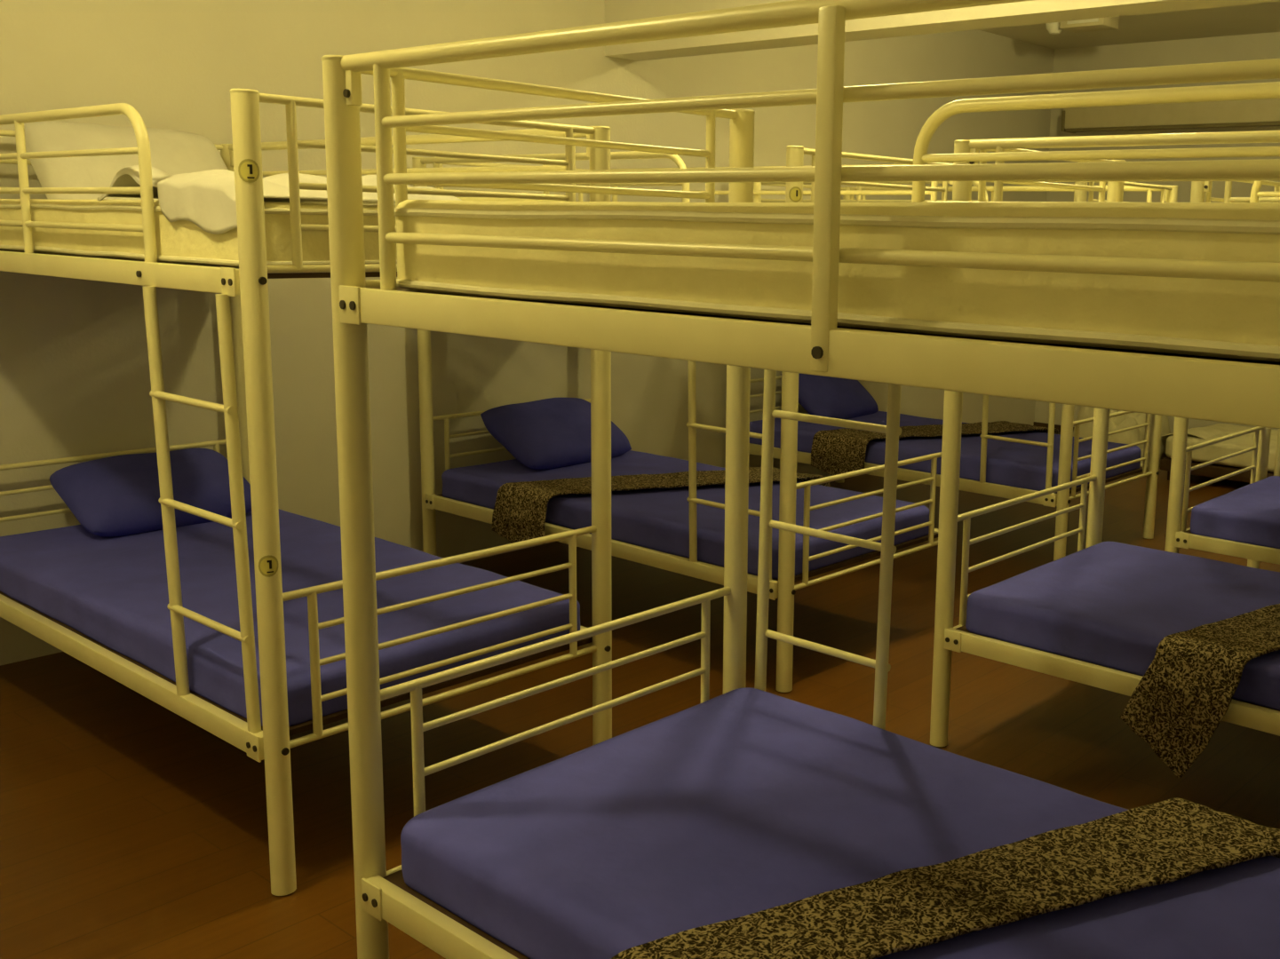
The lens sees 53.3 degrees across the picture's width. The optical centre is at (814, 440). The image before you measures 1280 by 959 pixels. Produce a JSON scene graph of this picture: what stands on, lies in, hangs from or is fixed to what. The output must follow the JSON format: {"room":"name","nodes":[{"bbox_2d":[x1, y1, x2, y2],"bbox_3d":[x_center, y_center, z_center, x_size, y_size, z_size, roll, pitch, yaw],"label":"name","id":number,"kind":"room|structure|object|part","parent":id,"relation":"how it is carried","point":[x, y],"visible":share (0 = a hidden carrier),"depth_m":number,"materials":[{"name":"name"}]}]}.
{"room":"dormitory","nodes":[
{"label":"dormitory","id":0,"kind":"room"},
{"bbox_2d":[0,0,1054,666],"bbox_3d":[-1.214,-0.891,5.638,0.100,2.750,9.200,9,12,38],"label":"wall","id":1,"kind":"structure","parent":0,"point":[75,374],"depth_m":4.87,"materials":[{"name":"beige paint"}]},
{"bbox_2d":[0,468,1279,958],"bbox_3d":[0.625,0.808,4.386,4.920,0.100,9.200,9,12,38],"label":"floor","id":2,"kind":"structure","parent":0,"point":[130,829],"depth_m":3.54,"materials":[{"name":"brown laminate"}]},
{"bbox_2d":[0,88,612,896],"bbox_3d":[-1.602,-0.022,3.553,1.977,1.700,1.000,9,12,38],"label":"bunk bed","id":3,"kind":"object","parent":2,"relation":"on","point":[242,299],"visible":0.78,"depth_m":2.81,"materials":[{"name":"beige paint"}]},
{"bbox_3d":[-2.036,-0.657,3.225,1.458,0.356,0.025,9,12,38],"label":"guard rail","id":4,"kind":"part","parent":3,"relation":"part of","materials":[{"name":"white metal"}]},
{"bbox_3d":[-2.329,-0.799,4.042,0.018,0.356,0.880,9,12,38],"label":"head panel","id":5,"kind":"part","parent":3,"relation":"part of","materials":[{"name":"beige paint"}]},
{"bbox_3d":[-2.354,0.211,4.211,0.018,0.348,0.880,9,12,38],"label":"head panel","id":6,"kind":"part","parent":3,"relation":"part of","materials":[{"name":"beige paint"}]},
{"bbox_3d":[-1.877,-0.436,3.128,1.877,0.058,0.060,9,12,38],"label":"rail","id":7,"kind":"part","parent":3,"relation":"part of","materials":[{"name":"beige metal"}]},
{"bbox_3d":[-1.900,0.544,3.292,1.877,0.058,0.060,9,12,38],"label":"rail","id":8,"kind":"part","parent":3,"relation":"part of","materials":[{"name":"beige metal"}]},
{"bbox_2d":[0,198,397,268],"bbox_3d":[-1.585,-0.581,3.466,1.836,0.141,0.890,9,12,38],"label":"mattress","id":9,"kind":"object","parent":3,"relation":"on","point":[179,242],"visible":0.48,"depth_m":2.81,"materials":[{"name":"beige fabric"}]},
{"bbox_2d":[23,121,228,199],"bbox_3d":[-2.133,-0.836,3.980,0.284,0.320,0.622,8,12,34],"label":"pillow","id":10,"kind":"object","parent":9,"relation":"on","point":[172,152],"visible":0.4,"depth_m":3.84,"materials":[{"name":"white fabric"}]},
{"bbox_2d":[97,165,461,234],"bbox_3d":[-1.277,-0.570,2.992,0.762,0.151,0.563,9,12,38],"label":"blanket","id":11,"kind":"object","parent":9,"relation":"on","point":[206,199],"visible":0.51,"depth_m":2.71,"materials":[{"name":"white fabric"}]},
{"bbox_3d":[-2.056,-0.189,4.506,0.052,1.692,0.052,9,12,38],"label":"post","id":12,"kind":"part","parent":3,"relation":"part of","materials":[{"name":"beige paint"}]},
{"bbox_3d":[-1.142,0.150,2.614,0.052,1.692,0.052,9,12,38],"label":"post","id":13,"kind":"part","parent":3,"relation":"part of","materials":[{"name":"beige metal"}]},
{"bbox_2d":[0,508,580,726],"bbox_3d":[-1.609,0.416,3.633,1.837,0.110,0.903,9,12,38],"label":"mattress","id":14,"kind":"object","parent":3,"relation":"on","point":[114,592],"visible":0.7,"depth_m":3.35,"materials":[{"name":"fabric"}]},
{"bbox_2d":[49,447,251,537],"bbox_3d":[-2.156,0.166,4.134,0.330,0.234,0.565,9,12,37],"label":"pillow","id":15,"kind":"object","parent":14,"relation":"on","point":[116,496],"visible":0.79,"depth_m":4.00,"materials":[{"name":"fabric"}]},
{"bbox_3d":[-1.290,-0.900,3.775,1.890,0.027,0.027,9,12,38],"label":"guard rail","id":16,"kind":"part","parent":3,"relation":"part of","materials":[{"name":"beige metal"}]},
{"bbox_3d":[-0.837,-0.565,2.857,0.018,0.356,0.880,9,12,38],"label":"foot panel","id":17,"kind":"part","parent":3,"relation":"part of","materials":[{"name":"beige paint"}]},
{"bbox_3d":[-0.861,0.446,3.026,0.018,0.348,0.880,9,12,38],"label":"foot panel","id":18,"kind":"part","parent":3,"relation":"part of","materials":[{"name":"beige paint"}]},
{"bbox_3d":[-1.322,0.440,3.999,1.877,0.058,0.060,9,12,38],"label":"rail","id":19,"kind":"part","parent":3,"relation":"part of","materials":[{"name":"beige metal"}]},
{"bbox_3d":[-0.564,0.045,3.321,0.052,1.692,0.052,9,12,38],"label":"post","id":20,"kind":"part","parent":3,"relation":"part of","materials":[{"name":"beige metal"}]},
{"bbox_2d":[412,145,954,692],"bbox_3d":[-0.538,-0.210,4.824,1.977,1.700,1.000,9,12,38],"label":"bunk bed","id":21,"kind":"object","parent":2,"relation":"on","point":[783,589],"visible":0.39,"depth_m":4.19,"materials":[{"name":"beige metal"}]},
{"bbox_3d":[-1.570,-0.272,5.069,0.052,1.692,0.052,9,12,38],"label":"post","id":22,"kind":"part","parent":21,"relation":"part of","materials":[{"name":"beige metal"}]},
{"bbox_3d":[-1.290,0.024,5.482,0.018,0.348,0.880,9,12,38],"label":"head panel","id":23,"kind":"part","parent":21,"relation":"part of","materials":[{"name":"beige paint"}]},
{"bbox_3d":[-1.265,-0.986,5.312,0.018,0.356,0.880,9,12,38],"label":"head panel","id":24,"kind":"part","parent":21,"relation":"part of","materials":[{"name":"beige paint"}]},
{"bbox_3d":[-0.972,-0.844,4.496,1.458,0.356,0.025,9,12,38],"label":"guard rail","id":25,"kind":"part","parent":21,"relation":"part of","materials":[{"name":"white metal"}]},
{"bbox_3d":[-0.836,0.357,4.563,1.877,0.058,0.060,9,12,38],"label":"rail","id":26,"kind":"part","parent":21,"relation":"part of","materials":[{"name":"beige metal"}]},
{"bbox_2d":[441,450,929,579],"bbox_3d":[-0.545,0.229,4.904,1.837,0.111,0.902,9,12,38],"label":"mattress","id":27,"kind":"object","parent":21,"relation":"on","point":[654,519],"visible":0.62,"depth_m":4.57,"materials":[{"name":"fabric"}]},
{"bbox_2d":[480,397,631,469],"bbox_3d":[-1.097,-0.038,5.380,0.353,0.261,0.603,8,12,35],"label":"pillow","id":28,"kind":"object","parent":27,"relation":"on","point":[552,433],"visible":0.84,"depth_m":5.22,"materials":[{"name":"fabric"}]},
{"bbox_2d":[491,467,830,544],"bbox_3d":[-0.573,0.258,4.925,1.318,0.226,0.276,-3,10,-25],"label":"throw","id":29,"kind":"object","parent":27,"relation":"on","point":[520,509],"visible":0.67,"depth_m":4.74,"materials":[{"name":"brown fabric"}]},
{"bbox_3d":[-0.226,-1.088,5.046,1.890,0.027,0.027,9,12,38],"label":"guard rail","id":30,"kind":"part","parent":21,"relation":"part of","materials":[{"name":"white metal"}]},
{"bbox_3d":[-0.078,-0.037,3.885,0.052,1.692,0.052,9,12,38],"label":"post","id":31,"kind":"part","parent":21,"relation":"part of","materials":[{"name":"beige metal"}]},
{"bbox_3d":[0.203,0.259,4.297,0.018,0.348,0.880,9,12,38],"label":"foot panel","id":32,"kind":"part","parent":21,"relation":"part of","materials":[{"name":"beige paint"}]},
{"bbox_3d":[0.227,-0.752,4.128,0.018,0.356,0.880,9,12,38],"label":"foot panel","id":33,"kind":"part","parent":21,"relation":"part of","materials":[{"name":"beige paint"}]},
{"bbox_3d":[-0.258,0.252,5.271,1.877,0.058,0.060,9,12,38],"label":"rail","id":34,"kind":"part","parent":21,"relation":"part of","materials":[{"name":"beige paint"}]},
{"bbox_2d":[321,0,1279,958],"bbox_3d":[0.288,0.309,1.843,1.977,1.700,1.000,9,12,38],"label":"bunk bed","id":35,"kind":"object","parent":2,"relation":"on","point":[1216,389],"visible":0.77,"depth_m":1.73,"materials":[{"name":"beige metal"}]},
{"bbox_3d":[-0.751,0.249,2.075,0.052,1.692,0.052,9,12,38],"label":"post","id":36,"kind":"part","parent":35,"relation":"part of","materials":[{"name":"beige metal"}]},
{"bbox_3d":[-0.017,0.878,1.569,1.877,0.058,0.060,9,12,38],"label":"rail","id":37,"kind":"part","parent":35,"relation":"part of","materials":[{"name":"beige metal"}]},
{"bbox_3d":[-0.446,-0.465,2.318,0.018,0.356,0.880,9,12,38],"label":"foot panel","id":38,"kind":"part","parent":35,"relation":"part of","materials":[{"name":"beige paint"}]},
{"bbox_3d":[-0.470,0.545,2.487,0.018,0.348,0.880,9,12,38],"label":"foot panel","id":39,"kind":"part","parent":35,"relation":"part of","materials":[{"name":"beige paint"}]},
{"bbox_3d":[0.016,-0.462,1.344,1.890,0.027,0.027,9,12,38],"label":"guard rail","id":40,"kind":"part","parent":35,"relation":"part of","materials":[{"name":"beige metal"}]},
{"bbox_3d":[-0.172,0.145,2.783,0.052,1.692,0.052,9,12,38],"label":"post","id":41,"kind":"part","parent":35,"relation":"part of","materials":[{"name":"beige metal"}]},
{"bbox_3d":[0.007,-0.102,1.404,1.877,0.058,0.060,9,12,38],"label":"rail","id":42,"kind":"part","parent":35,"relation":"part of","materials":[{"name":"beige metal"}]},
{"bbox_2d":[394,199,1279,362],"bbox_3d":[0.298,-0.246,1.743,1.836,0.142,0.890,9,12,38],"label":"mattress","id":43,"kind":"object","parent":35,"relation":"on","point":[1231,319],"visible":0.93,"depth_m":1.34,"materials":[{"name":"beige fabric"}]},
{"bbox_2d":[400,687,1279,958],"bbox_3d":[0.274,0.750,1.910,1.837,0.110,0.904,9,12,38],"label":"mattress","id":44,"kind":"object","parent":35,"relation":"on","point":[744,801],"visible":0.87,"depth_m":2.08,"materials":[{"name":"blue fabric"}]},
{"bbox_2d":[611,797,1279,958],"bbox_3d":[0.260,0.764,1.937,1.240,0.196,0.227,-3,11,-26],"label":"throw","id":45,"kind":"object","parent":44,"relation":"on","point":[1173,839],"visible":0.98,"depth_m":1.90,"materials":[{"name":"brown fabric"}]},
{"bbox_3d":[0.754,-0.376,1.949,1.458,0.356,0.025,9,12,38],"label":"guard rail","id":46,"kind":"part","parent":35,"relation":"part of","materials":[{"name":"beige metal"}]},
{"bbox_2d":[748,181,1178,561],"bbox_3d":[0.623,-0.425,6.276,1.977,1.700,1.000,9,12,38],"label":"bunk bed","id":47,"kind":"object","parent":2,"relation":"on","point":[1061,499],"visible":0.35,"depth_m":5.71,"materials":[{"name":"beige metal"}]},
{"bbox_3d":[-0.128,-0.191,6.934,0.018,0.348,0.880,9,12,38],"label":"head panel","id":48,"kind":"part","parent":47,"relation":"part of","materials":[{"name":"beige paint"}]},
{"bbox_3d":[-0.104,-1.202,6.765,0.018,0.356,0.880,9,12,38],"label":"head panel","id":49,"kind":"part","parent":47,"relation":"part of","materials":[{"name":"beige paint"}]},
{"bbox_3d":[0.169,-0.592,7.230,0.052,1.692,0.052,9,12,38],"label":"post","id":50,"kind":"part","parent":47,"relation":"part of","materials":[{"name":"beige metal"}]},
{"bbox_3d":[0.189,-1.059,5.949,1.458,0.356,0.025,9,12,38],"label":"guard rail","id":51,"kind":"part","parent":47,"relation":"part of","materials":[{"name":"white metal"}]},
{"bbox_3d":[0.325,0.142,6.015,1.877,0.058,0.060,9,12,38],"label":"rail","id":52,"kind":"part","parent":47,"relation":"part of","materials":[{"name":"beige metal"}]},
{"bbox_2d":[749,411,1141,492],"bbox_3d":[0.616,0.014,6.357,1.837,0.110,0.903,9,12,38],"label":"mattress","id":53,"kind":"object","parent":47,"relation":"on","point":[1015,465],"visible":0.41,"depth_m":5.94,"materials":[{"name":"fabric"}]},
{"bbox_2d":[798,373,878,420],"bbox_3d":[0.090,-0.261,6.863,0.333,0.291,0.584,7,11,32],"label":"pillow","id":54,"kind":"object","parent":53,"relation":"on","point":[845,399],"visible":0.72,"depth_m":6.70,"materials":[{"name":"fabric"}]},
{"bbox_2d":[810,421,1060,476],"bbox_3d":[0.636,0.045,6.342,1.314,0.216,0.297,-3,10,-25],"label":"throw","id":55,"kind":"object","parent":53,"relation":"on","point":[838,451],"visible":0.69,"depth_m":6.14,"materials":[{"name":"brown fabric"}]},
{"bbox_3d":[0.935,-1.303,6.499,1.890,0.027,0.027,9,12,38],"label":"guard rail","id":56,"kind":"part","parent":47,"relation":"part of","materials":[{"name":"white metal"}]},
{"bbox_3d":[1.083,-0.253,5.337,0.052,1.692,0.052,9,12,38],"label":"post","id":57,"kind":"part","parent":47,"relation":"part of","materials":[{"name":"beige metal"}]},
{"bbox_3d":[1.364,0.043,5.749,0.018,0.348,0.880,9,12,38],"label":"foot panel","id":58,"kind":"part","parent":47,"relation":"part of","materials":[{"name":"beige paint"}]},
{"bbox_3d":[1.389,-0.967,5.580,0.018,0.356,0.880,9,12,38],"label":"foot panel","id":59,"kind":"part","parent":47,"relation":"part of","materials":[{"name":"beige paint"}]},
{"bbox_3d":[0.903,0.037,6.723,1.877,0.058,0.060,9,12,38],"label":"rail","id":60,"kind":"part","parent":47,"relation":"part of","materials":[{"name":"beige metal"}]},
{"bbox_3d":[1.662,-0.357,6.045,0.052,1.692,0.052,9,12,38],"label":"post","id":61,"kind":"part","parent":47,"relation":"part of","materials":[{"name":"beige metal"}]},
{"bbox_2d":[930,130,1279,747],"bbox_3d":[1.413,0.101,3.251,1.977,1.700,0.986,9,12,38],"label":"bunk bed","id":62,"kind":"object","parent":2,"relation":"on","point":[948,639],"visible":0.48,"depth_m":3.48,"materials":[{"name":"beige metal"}]},
{"bbox_3d":[0.379,0.040,3.489,0.052,1.692,0.052,9,12,38],"label":"post","id":63,"kind":"part","parent":62,"relation":"part of","materials":[{"name":"beige metal"}]},
{"bbox_3d":[0.660,0.336,3.901,0.018,0.348,0.880,9,12,38],"label":"foot panel","id":64,"kind":"part","parent":62,"relation":"part of","materials":[{"name":"beige paint"}]},
{"bbox_3d":[0.684,-0.674,3.732,0.018,0.356,0.880,9,12,38],"label":"foot panel","id":65,"kind":"part","parent":62,"relation":"part of","materials":[{"name":"beige paint"}]},
{"bbox_3d":[0.957,-0.065,4.197,0.052,1.692,0.052,9,12,38],"label":"post","id":66,"kind":"part","parent":62,"relation":"part of","materials":[{"name":"beige metal"}]},
{"bbox_3d":[1.113,0.669,2.982,1.877,0.058,0.060,9,12,38],"label":"rail","id":67,"kind":"part","parent":62,"relation":"part of","materials":[{"name":"beige metal"}]},
{"bbox_2d":[965,541,1279,710],"bbox_3d":[1.404,0.541,3.324,1.837,0.110,0.903,9,12,38],"label":"mattress","id":68,"kind":"object","parent":62,"relation":"on","point":[1107,604],"visible":0.88,"depth_m":3.48,"materials":[{"name":"fabric"}]},
{"bbox_2d":[1120,604,1279,779],"bbox_3d":[1.342,0.620,3.382,1.196,0.338,0.274,-5,11,-34],"label":"throw","id":69,"kind":"object","parent":68,"relation":"on","point":[1193,678],"visible":1,"depth_m":3.08,"materials":[{"name":"brown fabric"}]},
{"bbox_3d":[1.145,-0.671,2.758,1.890,0.027,0.027,9,12,38],"label":"guard rail","id":70,"kind":"part","parent":62,"relation":"part of","materials":[{"name":"beige metal"}]},
{"bbox_3d":[1.884,-0.585,3.363,1.458,0.356,0.025,9,12,38],"label":"guard rail","id":71,"kind":"part","parent":62,"relation":"part of","materials":[{"name":"beige metal"}]},
{"bbox_2d":[1073,405,1170,464],"bbox_3d":[2.057,-0.112,8.440,0.577,0.427,0.613,9,12,38],"label":"blanket","id":72,"kind":"object","parent":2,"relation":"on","point":[1131,419],"visible":0.28,"depth_m":8.25,"materials":[{"name":"fabric"}]},
{"bbox_2d":[1160,457,1273,483],"bbox_3d":[3.148,0.249,7.389,2.000,0.130,0.840,9,12,38],"label":"bed","id":73,"kind":"object","parent":2,"relation":"on","point":[1213,470],"visible":0.31,"depth_m":7.47,"materials":[{"name":"beige metal"}]},
{"bbox_3d":[2.198,0.211,7.692,0.060,0.060,0.060,9,12,38],"label":"leg","id":74,"kind":"part","parent":73,"relation":"part of","materials":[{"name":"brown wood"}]},
{"bbox_2d":[1165,423,1278,472],"bbox_3d":[3.151,0.112,7.366,1.982,0.136,0.846,9,12,38],"label":"mattress","id":75,"kind":"object","parent":73,"relation":"on","point":[1217,450],"visible":0.6,"depth_m":7.48,"materials":[{"name":"fabric"}]},
{"bbox_2d":[1158,427,1228,469],"bbox_3d":[2.340,0.067,7.798,0.326,0.273,0.353,9,12,38],"label":"sheet","id":76,"kind":"object","parent":75,"relation":"on","point":[1204,433],"visible":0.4,"depth_m":7.77,"materials":[{"name":"fabric"}]},
{"bbox_2d":[1164,181,1279,568],"bbox_3d":[2.422,-0.083,4.492,1.977,1.700,1.000,9,12,38],"label":"bunk bed","id":77,"kind":"object","parent":2,"relation":"on","point":[1176,538],"visible":0.36,"depth_m":4.76,"materials":[{"name":"beige metal"}]},
{"bbox_3d":[1.383,-0.143,4.725,0.052,1.692,0.052,9,12,38],"label":"post","id":78,"kind":"part","parent":77,"relation":"part of","materials":[{"name":"beige metal"}]},
{"bbox_3d":[1.664,0.153,5.137,0.018,0.348,0.880,9,12,38],"label":"foot panel","id":79,"kind":"part","parent":77,"relation":"part of","materials":[{"name":"beige paint"}]},
{"bbox_3d":[2.118,0.486,4.218,1.877,0.058,0.060,9,12,38],"label":"rail","id":80,"kind":"part","parent":77,"relation":"part of","materials":[{"name":"beige metal"}]},
{"bbox_2d":[1190,476,1279,548],"bbox_3d":[2.409,0.358,4.559,1.836,0.110,0.904,9,12,38],"label":"mattress","id":81,"kind":"object","parent":77,"relation":"on","point":[1250,513],"visible":1,"depth_m":4.72,"materials":[{"name":"fabric"}]},
{"bbox_3d":[1.689,-0.857,4.968,0.018,0.356,0.880,9,12,38],"label":"foot panel","id":82,"kind":"part","parent":77,"relation":"part of","materials":[{"name":"beige paint"}]},
{"bbox_3d":[1.962,-0.248,5.433,0.052,1.692,0.052,9,12,38],"label":"post","id":83,"kind":"part","parent":77,"relation":"part of","materials":[{"name":"beige metal"}]},
{"bbox_2d":[978,1,1279,49],"bbox_3d":[0.693,-2.002,3.916,4.920,0.100,9.200,9,12,38],"label":"ceiling","id":84,"kind":"structure","parent":0,"point":[1260,18],"depth_m":7.84,"materials":[{"name":"paint"}]},
{"bbox_2d":[604,0,1279,61],"bbox_3d":[0.950,-1.737,4.292,4.720,0.535,0.200,9,12,38],"label":"ceiling beam","id":85,"kind":"structure","parent":84,"relation":"attached to","point":[1034,11],"depth_m":4.84,"materials":[{"name":"beige paint"}]},
{"bbox_2d":[1045,15,1119,34],"bbox_3d":[1.569,-2.468,7.444,0.406,0.105,0.204,9,12,38],"label":"emergency light","id":86,"kind":"object","parent":84,"relation":"attached to","point":[1109,23],"visible":0.52,"depth_m":7.37,"materials":[{"name":"plastic"}]},
{"bbox_2d":[1034,31,1279,433],"bbox_3d":[3.519,-1.114,7.652,4.720,2.750,0.100,9,12,38],"label":"wall","id":87,"kind":"structure","parent":0,"point":[1263,45],"depth_m":8.40,"materials":[{"name":"beige paint"}]},
{"bbox_2d":[1033,421,1074,431],"bbox_3d":[3.453,0.199,7.827,4.720,0.100,0.012,9,12,38],"label":"baseboard","id":88,"kind":"structure","parent":87,"relation":"attached to","point":[1036,424],"depth_m":9.22,"materials":[{"name":"brown wood"}]},
{"bbox_2d":[1060,98,1279,133],"bbox_3d":[2.404,-2.167,8.222,1.655,0.255,0.185,9,12,38],"label":"air conditioner","id":89,"kind":"object","parent":87,"relation":"attached to","point":[1266,112],"depth_m":8.17,"materials":[{"name":"plastic"}]},
{"bbox_2d":[1065,121,1279,132],"bbox_3d":[2.370,-2.044,8.191,1.600,0.021,0.064,9,12,38],"label":"outlet","id":90,"kind":"object","parent":89,"relation":"attached to","point":[1118,126],"depth_m":8.27,"materials":[{"name":"brown plastic"}]}
]}

